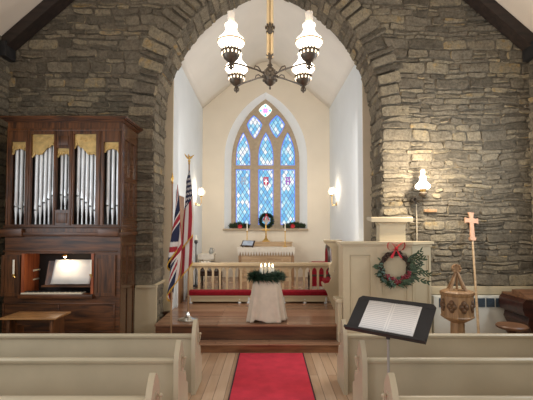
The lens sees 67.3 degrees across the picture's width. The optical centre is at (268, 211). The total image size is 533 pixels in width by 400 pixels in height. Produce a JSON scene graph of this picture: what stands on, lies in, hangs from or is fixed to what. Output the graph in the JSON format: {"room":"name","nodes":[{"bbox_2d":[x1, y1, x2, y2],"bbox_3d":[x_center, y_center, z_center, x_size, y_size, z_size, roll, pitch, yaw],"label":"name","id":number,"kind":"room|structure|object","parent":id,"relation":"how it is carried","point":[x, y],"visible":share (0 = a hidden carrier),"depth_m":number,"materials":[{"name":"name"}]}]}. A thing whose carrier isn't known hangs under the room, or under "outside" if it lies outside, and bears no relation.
{"room":"church","nodes":[
{"label":"church","id":0,"kind":"room"},
{"bbox_2d":[0,35,10,332],"bbox_3d":[-4.472,-0.634,2.126,0.255,5.271,9.200,0,-2,0],"label":"wall","id":1,"kind":"structure","parent":0,"point":[5,77],"depth_m":6.60,"materials":[{"name":"stone"}]},
{"bbox_2d":[172,66,202,308],"bbox_3d":[-1.887,-0.559,9.233,0.150,4.974,3.593,0,-2,-1],"label":"wall","id":2,"kind":"structure","parent":0,"point":[188,111],"depth_m":8.98,"materials":[{"name":"white paint"}]},
{"bbox_2d":[175,189,185,306],"bbox_3d":[-1.771,0.711,8.049,0.042,2.244,0.861,0,-2,-1],"label":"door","id":3,"kind":"structure","parent":2,"relation":"in","point":[180,287],"depth_m":8.12,"materials":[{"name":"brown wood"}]},
{"bbox_2d":[154,297,336,326],"bbox_3d":[0.000,1.878,8.792,4.400,0.030,5.085,0,-2,0],"label":"floor","id":4,"kind":"structure","parent":0,"point":[209,314],"depth_m":6.89,"materials":[{"name":"brown wood"}]},
{"bbox_2d":[178,154,197,321],"bbox_3d":[-1.328,0.402,6.609,0.336,2.751,0.336,0,-2,0],"label":"flagpole","id":5,"kind":"object","parent":4,"relation":"on","point":[187,318],"visible":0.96,"depth_m":6.56,"materials":[{"name":"brown wood"}]},
{"bbox_2d":[181,170,193,277],"bbox_3d":[-1.339,0.147,6.577,0.204,1.900,0.175,2,-3,-37],"label":"flag","id":6,"kind":"object","parent":5,"relation":"hanging from","point":[188,219],"visible":1,"depth_m":6.52,"materials":[{"name":"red fabric"}]},
{"bbox_2d":[189,289,250,303],"bbox_3d":[-0.987,1.709,8.060,1.252,0.249,0.240,0,-2,0],"label":"kneeler","id":7,"kind":"object","parent":4,"relation":"on","point":[196,295],"visible":0.91,"depth_m":7.97,"materials":[{"name":"red fabric"}]},
{"bbox_2d":[189,289,250,295],"bbox_3d":[-0.987,1.630,8.063,1.252,0.091,0.240,0,-2,0],"label":"cushion","id":8,"kind":"object","parent":7,"relation":"on","point":[193,292],"depth_m":7.95,"materials":[{"name":"red fabric"}]},
{"bbox_2d":[189,262,333,300],"bbox_3d":[-0.145,1.447,8.251,3.055,0.789,0.130,0,-2,0],"label":"altar rail","id":9,"kind":"object","parent":4,"relation":"on","point":[198,265],"visible":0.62,"depth_m":8.23,"materials":[{"name":"beige paint"}]},
{"bbox_2d":[282,289,327,303],"bbox_3d":[0.716,1.709,8.060,0.932,0.249,0.240,0,-2,0],"label":"kneeler","id":10,"kind":"object","parent":4,"relation":"on","point":[289,295],"visible":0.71,"depth_m":7.97,"materials":[{"name":"red fabric"}]},
{"bbox_2d":[282,289,327,295],"bbox_3d":[0.716,1.630,8.063,0.932,0.091,0.240,0,-2,0],"label":"cushion","id":11,"kind":"object","parent":10,"relation":"on","point":[286,292],"depth_m":7.95,"materials":[{"name":"red fabric"}]},
{"bbox_2d":[321,240,341,309],"bbox_3d":[1.177,1.176,7.670,0.363,1.286,0.580,0,-2,0],"label":"stall","id":12,"kind":"object","parent":4,"relation":"on","point":[331,285],"visible":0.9,"depth_m":7.41,"materials":[{"name":"beige paint"}]},
{"bbox_2d":[322,278,330,282],"bbox_3d":[1.163,1.330,7.680,0.242,0.077,0.446,0,-2,0],"label":"cushion","id":13,"kind":"object","parent":12,"relation":"on","point":[324,280],"depth_m":7.59,"materials":[{"name":"red fabric"}]},
{"bbox_2d":[194,277,330,288],"bbox_3d":[0.109,1.822,9.747,3.583,0.153,2.780,0,-2,0],"label":"floor","id":14,"kind":"structure","parent":0,"point":[230,279],"depth_m":9.54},
{"bbox_2d":[193,235,197,286],"bbox_3d":[-1.685,1.134,9.213,0.180,1.179,0.180,0,-2,0],"label":"torch","id":15,"kind":"object","parent":14,"relation":"on","point":[195,240],"visible":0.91,"depth_m":9.20,"materials":[{"name":"black metal"}]},
{"bbox_2d":[199,254,215,281],"bbox_3d":[-1.570,1.419,10.153,0.382,0.683,0.400,0,-2,0],"label":"table","id":16,"kind":"object","parent":14,"relation":"on","point":[200,260],"visible":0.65,"depth_m":9.98,"materials":[{"name":"beige paint"}]},
{"bbox_2d":[198,253,215,258],"bbox_3d":[-1.570,1.135,10.160,0.398,0.126,0.427,0,-2,0],"label":"linens","id":17,"kind":"object","parent":16,"relation":"on","point":[201,255],"visible":1,"depth_m":9.95,"materials":[{"name":"white fabric"}]},
{"bbox_2d":[197,261,222,288],"bbox_3d":[-1.328,1.428,9.052,0.500,0.579,0.502,0,-2,0],"label":"armchair","id":18,"kind":"object","parent":14,"relation":"on","point":[202,271],"visible":0.49,"depth_m":8.83,"materials":[{"name":"brown wood"}]},
{"bbox_2d":[200,268,221,273],"bbox_3d":[-1.327,1.345,9.055,0.455,0.072,0.460,0,-2,0],"label":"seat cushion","id":19,"kind":"object","parent":18,"relation":"on","point":[202,271],"depth_m":8.83,"materials":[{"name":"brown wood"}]},
{"bbox_2d":[238,252,293,280],"bbox_3d":[-0.068,1.346,10.316,1.428,0.842,0.520,0,-2,0],"label":"altar","id":20,"kind":"object","parent":14,"relation":"on","point":[246,258],"visible":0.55,"depth_m":10.10,"materials":[{"name":"brown wood"}]},
{"bbox_2d":[237,247,294,255],"bbox_3d":[-0.068,1.016,10.320,1.448,0.200,0.538,0,-2,0],"label":"altar cloth","id":21,"kind":"object","parent":20,"relation":"on","point":[241,250],"visible":1,"depth_m":10.05,"materials":[{"name":"white fabric"}]},
{"bbox_2d":[240,240,254,246],"bbox_3d":[-0.546,0.825,10.230,0.360,0.172,0.165,-1,-2,24],"label":"stand","id":22,"kind":"object","parent":21,"relation":"on","point":[241,245],"visible":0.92,"depth_m":10.20,"materials":[{"name":"brown wood"}]},
{"bbox_2d":[242,241,253,244],"bbox_3d":[-0.544,0.810,10.223,0.293,0.136,0.115,-1,-2,24],"label":"missal","id":23,"kind":"object","parent":22,"relation":"on","point":[244,242],"visible":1,"depth_m":10.22,"materials":[{"name":"white paper"}]},
{"bbox_2d":[254,241,292,246],"bbox_3d":[0.100,1.294,10.728,1.052,0.977,0.260,0,-2,0],"label":"shelf","id":24,"kind":"object","parent":14,"relation":"on","point":[257,243],"visible":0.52,"depth_m":10.63,"materials":[{"name":"brown wood"}]},
{"bbox_2d":[262,223,269,241],"bbox_3d":[-0.081,0.555,10.737,0.200,0.501,0.156,0,-2,0],"label":"cross","id":25,"kind":"object","parent":24,"relation":"on","point":[265,229],"visible":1,"depth_m":10.73,"materials":[{"name":"gold metal"}]},
{"bbox_2d":[308,244,329,286],"bbox_3d":[1.116,1.216,8.960,0.459,0.995,0.502,0,-2,0],"label":"armchair","id":26,"kind":"object","parent":14,"relation":"on","point":[327,248],"visible":0.52,"depth_m":8.72,"materials":[{"name":"red fabric"}]},
{"bbox_2d":[202,62,329,279],"bbox_3d":[-0.082,-1.130,11.167,3.817,6.264,0.410,0,-2,0],"label":"wall","id":27,"kind":"structure","parent":0,"point":[306,115],"depth_m":11.08,"materials":[{"name":"beige paint"}]},
{"bbox_2d":[228,221,249,228],"bbox_3d":[-0.807,0.368,10.947,0.643,0.245,0.177,0,-2,0],"label":"garland","id":28,"kind":"object","parent":27,"relation":"on","point":[239,224],"visible":0.98,"depth_m":10.93,"materials":[{"name":"green plant"}]},
{"bbox_2d":[231,99,298,228],"bbox_3d":[-0.102,-1.361,11.391,1.918,3.704,0.120,0,-2,0],"label":"window","id":29,"kind":"structure","parent":27,"relation":"in","point":[265,154],"depth_m":11.36,"materials":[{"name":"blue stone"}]},
{"bbox_2d":[258,211,273,228],"bbox_3d":[-0.074,0.234,10.915,0.475,0.482,0.158,0,-2,0],"label":"wreath","id":30,"kind":"object","parent":27,"relation":"on","point":[262,215],"visible":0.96,"depth_m":10.93,"materials":[{"name":"green plant"}]},
{"bbox_2d":[283,221,305,227],"bbox_3d":[0.695,0.361,10.948,0.687,0.211,0.167,0,-2,0],"label":"garland","id":31,"kind":"object","parent":27,"relation":"on","point":[293,224],"visible":0.95,"depth_m":10.93,"materials":[{"name":"green plant"}]},
{"bbox_2d":[0,0,532,35],"bbox_3d":[0.000,-4.936,2.291,9.400,4.380,9.200,0,-2,0],"label":"ceiling","id":32,"kind":"structure","parent":0,"point":[11,11],"depth_m":6.40,"materials":[{"name":"paint"}]},
{"bbox_2d":[0,0,73,61],"bbox_3d":[-2.197,-4.659,6.704,4.395,4.265,0.280,0,-2,0],"label":"rafter","id":33,"kind":"object","parent":32,"relation":"attached to","point":[45,11],"visible":1,"depth_m":6.57,"materials":[{"name":"brown wood"}]},
{"bbox_2d":[217,0,322,92],"bbox_3d":[0.010,-4.073,4.159,0.993,5.680,0.893,0,-2,0],"label":"chandelier","id":34,"kind":"object","parent":32,"relation":"hanging from","point":[231,42],"visible":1,"depth_m":3.90,"materials":[{"name":"white glass"}]},
{"bbox_2d":[464,0,532,61],"bbox_3d":[2.197,-4.659,6.704,4.395,4.265,0.280,0,-2,0],"label":"rafter","id":35,"kind":"object","parent":32,"relation":"attached to","point":[492,11],"visible":1,"depth_m":6.58,"materials":[{"name":"brown wood"}]},
{"bbox_2d":[181,0,354,107],"bbox_3d":[-0.047,-3.610,9.390,3.654,1.365,3.710,0,-2,0],"label":"ceiling","id":36,"kind":"structure","parent":0,"point":[203,65],"depth_m":8.97,"materials":[{"name":"paint"}]},
{"bbox_2d":[4,0,532,321],"bbox_3d":[0.000,-2.260,7.077,9.200,9.060,0.749,0,-2,0],"label":"wall","id":37,"kind":"structure","parent":0,"point":[447,92],"depth_m":6.76,"materials":[{"name":"stone"}]},
{"bbox_2d":[134,279,164,332],"bbox_3d":[-2.021,1.694,6.915,0.366,0.945,0.810,0,-2,0],"label":"trim","id":38,"kind":"structure","parent":37,"relation":"attached to","point":[145,307],"depth_m":6.55,"materials":[{"name":"beige paint"}]},
{"bbox_2d":[162,80,173,310],"bbox_3d":[-1.917,-0.505,7.380,0.286,4.624,0.110,0,-2,0],"label":"trim","id":39,"kind":"structure","parent":37,"relation":"attached to","point":[169,122],"depth_m":7.40,"materials":[{"name":"beige paint"}]},
{"bbox_2d":[362,83,371,240],"bbox_3d":[1.878,-0.505,7.380,0.283,4.624,0.110,0,-2,0],"label":"trim","id":40,"kind":"structure","parent":37,"relation":"attached to","point":[367,182],"depth_m":7.41,"materials":[{"name":"beige paint"}]},
{"bbox_2d":[411,176,430,240],"bbox_3d":[2.468,-0.078,6.476,0.239,1.180,0.375,0,-2,0],"label":"oil lamp","id":41,"kind":"object","parent":37,"relation":"attached to","point":[422,185],"visible":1,"depth_m":6.38,"materials":[{"name":"beige glass"}]},
{"bbox_2d":[424,209,436,211],"bbox_3d":[2.680,-0.015,6.648,0.210,0.048,0.035,0,-2,0],"label":"wall plaque","id":42,"kind":"object","parent":37,"relation":"attached to","point":[425,210],"visible":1,"depth_m":6.63,"materials":[{"name":"brown wood"}]},
{"bbox_2d":[431,286,532,294],"bbox_3d":[3.440,1.691,6.567,1.920,0.925,0.095,0,-2,0],"label":"trim","id":43,"kind":"structure","parent":37,"relation":"attached to","point":[481,290],"depth_m":6.54,"materials":[{"name":"beige paint"}]},
{"bbox_2d":[188,353,352,399],"bbox_3d":[0.000,2.052,2.353,9.200,0.120,9.860,0,-2,0],"label":"floor","id":44,"kind":"structure","parent":0,"point":[218,369],"depth_m":5.09,"materials":[{"name":"brown wood"}]},
{"bbox_2d":[0,311,70,332],"bbox_3d":[-3.048,1.727,5.238,0.707,0.752,0.400,0,-2,0],"label":"bench","id":45,"kind":"object","parent":44,"relation":"on","point":[16,321],"visible":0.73,"depth_m":5.22,"materials":[{"name":"brown wood"}]},
{"bbox_2d":[0,116,142,332],"bbox_3d":[-3.051,0.369,6.233,1.875,3.541,0.825,0,-2,0],"label":"pipe organ","id":46,"kind":"object","parent":44,"relation":"on","point":[71,181],"visible":0.98,"depth_m":5.97,"materials":[{"name":"brown wood"}]},
{"bbox_2d":[12,142,25,154],"bbox_3d":[-3.742,-0.948,6.010,0.246,0.196,0.032,0,-2,0],"label":"shade","id":47,"kind":"object","parent":46,"relation":"hanging from","point":[16,146],"depth_m":6.01,"materials":[{"name":"gold metal"}]},
{"bbox_2d":[32,135,53,157],"bbox_3d":[-3.382,-0.982,6.011,0.370,0.354,0.032,0,-2,0],"label":"shade","id":48,"kind":"object","parent":46,"relation":"hanging from","point":[40,143],"depth_m":6.01,"materials":[{"name":"gold metal"}]},
{"bbox_2d":[57,148,68,157],"bbox_3d":[-3.077,-0.877,6.007,0.218,0.143,0.032,0,-2,0],"label":"shade","id":49,"kind":"object","parent":46,"relation":"hanging from","point":[60,151],"depth_m":6.00,"materials":[{"name":"gold metal"}]},
{"bbox_2d":[51,260,90,283],"bbox_3d":[-2.947,0.901,5.994,0.601,0.354,0.108,0,-2,0],"label":"book","id":50,"kind":"object","parent":46,"relation":"on","point":[65,271],"visible":0.95,"depth_m":5.99,"materials":[{"name":"white paper"}]},
{"bbox_2d":[74,134,95,155],"bbox_3d":[-2.750,-0.984,6.011,0.367,0.357,0.032,0,-2,0],"label":"shade","id":51,"kind":"object","parent":46,"relation":"hanging from","point":[87,142],"depth_m":6.01,"materials":[{"name":"gold metal"}]},
{"bbox_2d":[104,142,118,152],"bbox_3d":[-2.356,-0.946,6.010,0.256,0.191,0.032,0,-2,0],"label":"shade","id":52,"kind":"object","parent":46,"relation":"hanging from","point":[114,146],"depth_m":6.01,"materials":[{"name":"gold metal"}]},
{"bbox_2d":[0,373,161,399],"bbox_3d":[-2.436,1.606,3.051,3.292,0.824,0.450,0,-2,0],"label":"pew","id":53,"kind":"object","parent":44,"relation":"on","point":[153,386],"visible":1,"depth_m":2.90,"materials":[{"name":"paint"}]},
{"bbox_2d":[0,340,187,399],"bbox_3d":[-2.436,1.639,3.910,3.292,0.824,0.450,0,-2,0],"label":"pew","id":54,"kind":"object","parent":44,"relation":"on","point":[19,376],"visible":1,"depth_m":3.76,"materials":[{"name":"paint"}]},
{"bbox_2d":[0,319,201,394],"bbox_3d":[-2.436,1.672,4.764,3.292,0.824,0.450,0,-2,0],"label":"pew","id":55,"kind":"object","parent":44,"relation":"on","point":[11,344],"visible":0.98,"depth_m":4.62,"materials":[{"name":"paint"}]},
{"bbox_2d":[170,173,173,332],"bbox_3d":[-1.450,0.770,5.955,0.260,2.716,0.260,0,-2,0],"label":"flagpole","id":56,"kind":"object","parent":44,"relation":"on","point":[172,177],"visible":0.33,"depth_m":5.97,"materials":[{"name":"brown wood"}]},
{"bbox_2d":[167,185,181,301],"bbox_3d":[-1.395,0.469,5.923,0.219,1.777,0.174,0,-2,0],"label":"flag","id":57,"kind":"object","parent":56,"relation":"hanging from","point":[175,250],"visible":1,"depth_m":5.87,"materials":[{"name":"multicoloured fabric"}]},
{"bbox_2d":[155,312,336,339],"bbox_3d":[0.000,2.065,8.797,4.400,0.344,5.060,0,-2,0],"label":"step","id":58,"kind":"structure","parent":44,"relation":"on","point":[207,333],"depth_m":6.27,"materials":[{"name":"brown wood"}]},
{"bbox_2d":[200,346,338,352],"bbox_3d":[-0.350,2.079,6.155,2.860,0.113,0.220,0,-2,0],"label":"stair riser","id":59,"kind":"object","parent":44,"relation":"on","point":[204,349],"depth_m":6.04,"materials":[{"name":"brown wood"}]},
{"bbox_2d":[199,340,339,345],"bbox_3d":[-0.350,2.010,6.145,2.880,0.025,0.245,0,-2,0],"label":"stair tread","id":60,"kind":"structure","parent":59,"relation":"on","point":[202,342],"depth_m":6.05,"materials":[{"name":"brown wood"}]},
{"bbox_2d":[228,353,315,399],"bbox_3d":[0.034,1.977,2.213,0.969,0.014,7.575,0,-2,0],"label":"carpet runner","id":61,"kind":"object","parent":44,"relation":"on","point":[257,376],"visible":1,"depth_m":4.98,"materials":[{"name":"red carpet"}]},
{"bbox_2d":[333,241,433,341],"bbox_3d":[1.805,1.305,6.247,1.551,1.672,0.535,0,-2,0],"label":"pulpit","id":62,"kind":"object","parent":44,"relation":"on","point":[356,259],"visible":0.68,"depth_m":6.14,"materials":[{"name":"beige paint"}]},
{"bbox_2d":[367,217,412,240],"bbox_3d":[1.932,0.277,6.419,0.649,0.394,0.310,0,-2,0],"label":"desk","id":63,"kind":"object","parent":62,"relation":"on","point":[385,231],"visible":0.98,"depth_m":6.33,"materials":[{"name":"beige paint"}]},
{"bbox_2d":[372,242,431,288],"bbox_3d":[1.983,0.814,5.976,0.882,0.708,0.168,0,-2,12],"label":"wreath","id":64,"kind":"object","parent":62,"relation":"hanging from","point":[410,276],"visible":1,"depth_m":5.97,"materials":[{"name":"green plant"}]},
{"bbox_2d":[344,296,435,372],"bbox_3d":[1.016,1.395,3.369,0.700,1.256,0.309,-2,-3,41],"label":"music stand","id":65,"kind":"object","parent":44,"relation":"on","point":[421,333],"visible":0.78,"depth_m":3.34,"materials":[{"name":"black metal"}]},
{"bbox_2d":[358,300,421,336],"bbox_3d":[1.016,0.903,3.383,0.475,0.220,0.235,-2,-3,41],"label":"sheet music","id":66,"kind":"object","parent":65,"relation":"on","point":[401,319],"visible":0.94,"depth_m":3.38,"materials":[{"name":"paper"}]},
{"bbox_2d":[337,319,532,394],"bbox_3d":[2.447,1.672,4.764,3.292,0.824,0.450,0,-2,0],"label":"pew","id":67,"kind":"object","parent":44,"relation":"on","point":[438,344],"visible":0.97,"depth_m":4.62,"materials":[{"name":"paint"}]},
{"bbox_2d":[353,340,532,399],"bbox_3d":[2.463,1.639,3.910,3.292,0.824,0.450,0,-2,0],"label":"pew","id":68,"kind":"object","parent":44,"relation":"on","point":[415,376],"visible":1,"depth_m":3.76,"materials":[{"name":"paint"}]},
{"bbox_2d":[439,291,474,332],"bbox_3d":[2.623,1.621,5.562,0.447,0.987,0.447,-2,-3,45],"label":"baptismal font","id":69,"kind":"object","parent":44,"relation":"on","point":[458,309],"visible":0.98,"depth_m":5.42,"materials":[{"name":"brown wood"}]},
{"bbox_2d":[440,264,474,294],"bbox_3d":[2.623,0.926,5.589,0.418,0.402,0.418,0,-2,0],"label":"cover","id":70,"kind":"object","parent":69,"relation":"on","point":[455,268],"visible":1,"depth_m":5.55,"materials":[{"name":"brown wood"}]},
{"bbox_2d":[381,373,532,399],"bbox_3d":[2.479,1.606,3.051,3.292,0.824,0.450,0,-2,0],"label":"pew","id":71,"kind":"object","parent":44,"relation":"on","point":[390,385],"visible":1,"depth_m":2.90,"materials":[{"name":"paint"}]},
{"bbox_2d":[431,295,506,332],"bbox_3d":[3.369,1.756,6.472,1.445,0.788,0.130,0,-2,0],"label":"radiator","id":72,"kind":"object","parent":44,"relation":"on","point":[490,311],"visible":0.21,"depth_m":6.42,"materials":[{"name":"white metal"}]},
{"bbox_2d":[478,298,484,306],"bbox_3d":[3.404,1.462,6.425,0.130,0.140,0.012,0,-2,0],"label":"grille","id":73,"kind":"object","parent":72,"relation":"attached to","point":[481,301],"depth_m":6.42,"materials":[{"name":"metal"}]},
{"bbox_2d":[486,298,494,306],"bbox_3d":[3.557,1.462,6.425,0.130,0.140,0.012,0,-2,0],"label":"grille","id":74,"kind":"object","parent":72,"relation":"attached to","point":[490,302],"depth_m":6.42,"materials":[{"name":"metal"}]},
{"bbox_2d":[496,298,499,306],"bbox_3d":[3.709,1.462,6.425,0.130,0.140,0.012,0,-2,0],"label":"grille","id":75,"kind":"object","parent":72,"relation":"attached to","point":[497,299],"depth_m":6.42,"materials":[{"name":"metal"}]},
{"bbox_2d":[464,212,479,332],"bbox_3d":[3.222,1.068,6.337,0.210,2.139,0.656,-1,-2,27],"label":"processional cross","id":76,"kind":"object","parent":44,"relation":"on","point":[470,220],"visible":0.9,"depth_m":6.44,"materials":[{"name":"brown wood"}]},
{"bbox_2d":[495,321,528,332],"bbox_3d":[3.256,1.804,5.350,0.390,0.578,0.399,0,-2,0],"label":"stool","id":77,"kind":"object","parent":44,"relation":"on","point":[510,327],"visible":0.59,"depth_m":5.29,"materials":[{"name":"brown wood"}]},
{"bbox_2d":[499,289,532,332],"bbox_3d":[4.108,1.649,5.921,0.980,0.959,0.760,0,-2,0],"label":"piano","id":78,"kind":"object","parent":44,"relation":"on","point":[517,304],"visible":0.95,"depth_m":5.88,"materials":[{"name":"brown wood"}]},
{"bbox_2d":[512,289,532,297],"bbox_3d":[4.128,1.203,5.878,0.900,0.071,0.360,0,-2,0],"label":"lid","id":79,"kind":"object","parent":78,"relation":"attached to","point":[517,293],"depth_m":5.88,"materials":[{"name":"brown wood"}]},
{"bbox_2d":[329,65,362,276],"bbox_3d":[1.786,-0.559,9.233,0.150,4.974,3.594,0,-2,-1],"label":"wall","id":80,"kind":"structure","parent":0,"point":[345,112],"depth_m":8.77,"materials":[{"name":"white paint"}]},
{"bbox_2d":[528,60,532,249],"bbox_3d":[4.475,-0.619,2.125,0.251,5.240,9.200,0,-2,0],"label":"wall","id":81,"kind":"structure","parent":0,"point":[530,68],"depth_m":6.68,"materials":[{"name":"stone"}]},
{"bbox_3d":[-0.040,1.445,6.569,0.380,0.662,0.380,0,-2,0],"label":"pedestal table","id":82,"kind":"object","parent":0,"visible":0},
{"bbox_2d":[246,280,286,322],"bbox_3d":[-0.035,1.438,6.568,0.697,0.663,0.515,0,-2,0],"label":"tablecloth","id":83,"kind":"object","parent":82,"relation":"on","point":[266,304],"visible":0.83,"depth_m":6.38,"materials":[{"name":"fabric"}]},
{"bbox_2d":[247,268,286,284],"bbox_3d":[-0.029,1.063,6.577,0.713,0.269,0.610,0,-2,0],"label":"wreath","id":84,"kind":"object","parent":83,"relation":"on","point":[277,275],"visible":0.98,"depth_m":6.42,"materials":[{"name":"green plant"}]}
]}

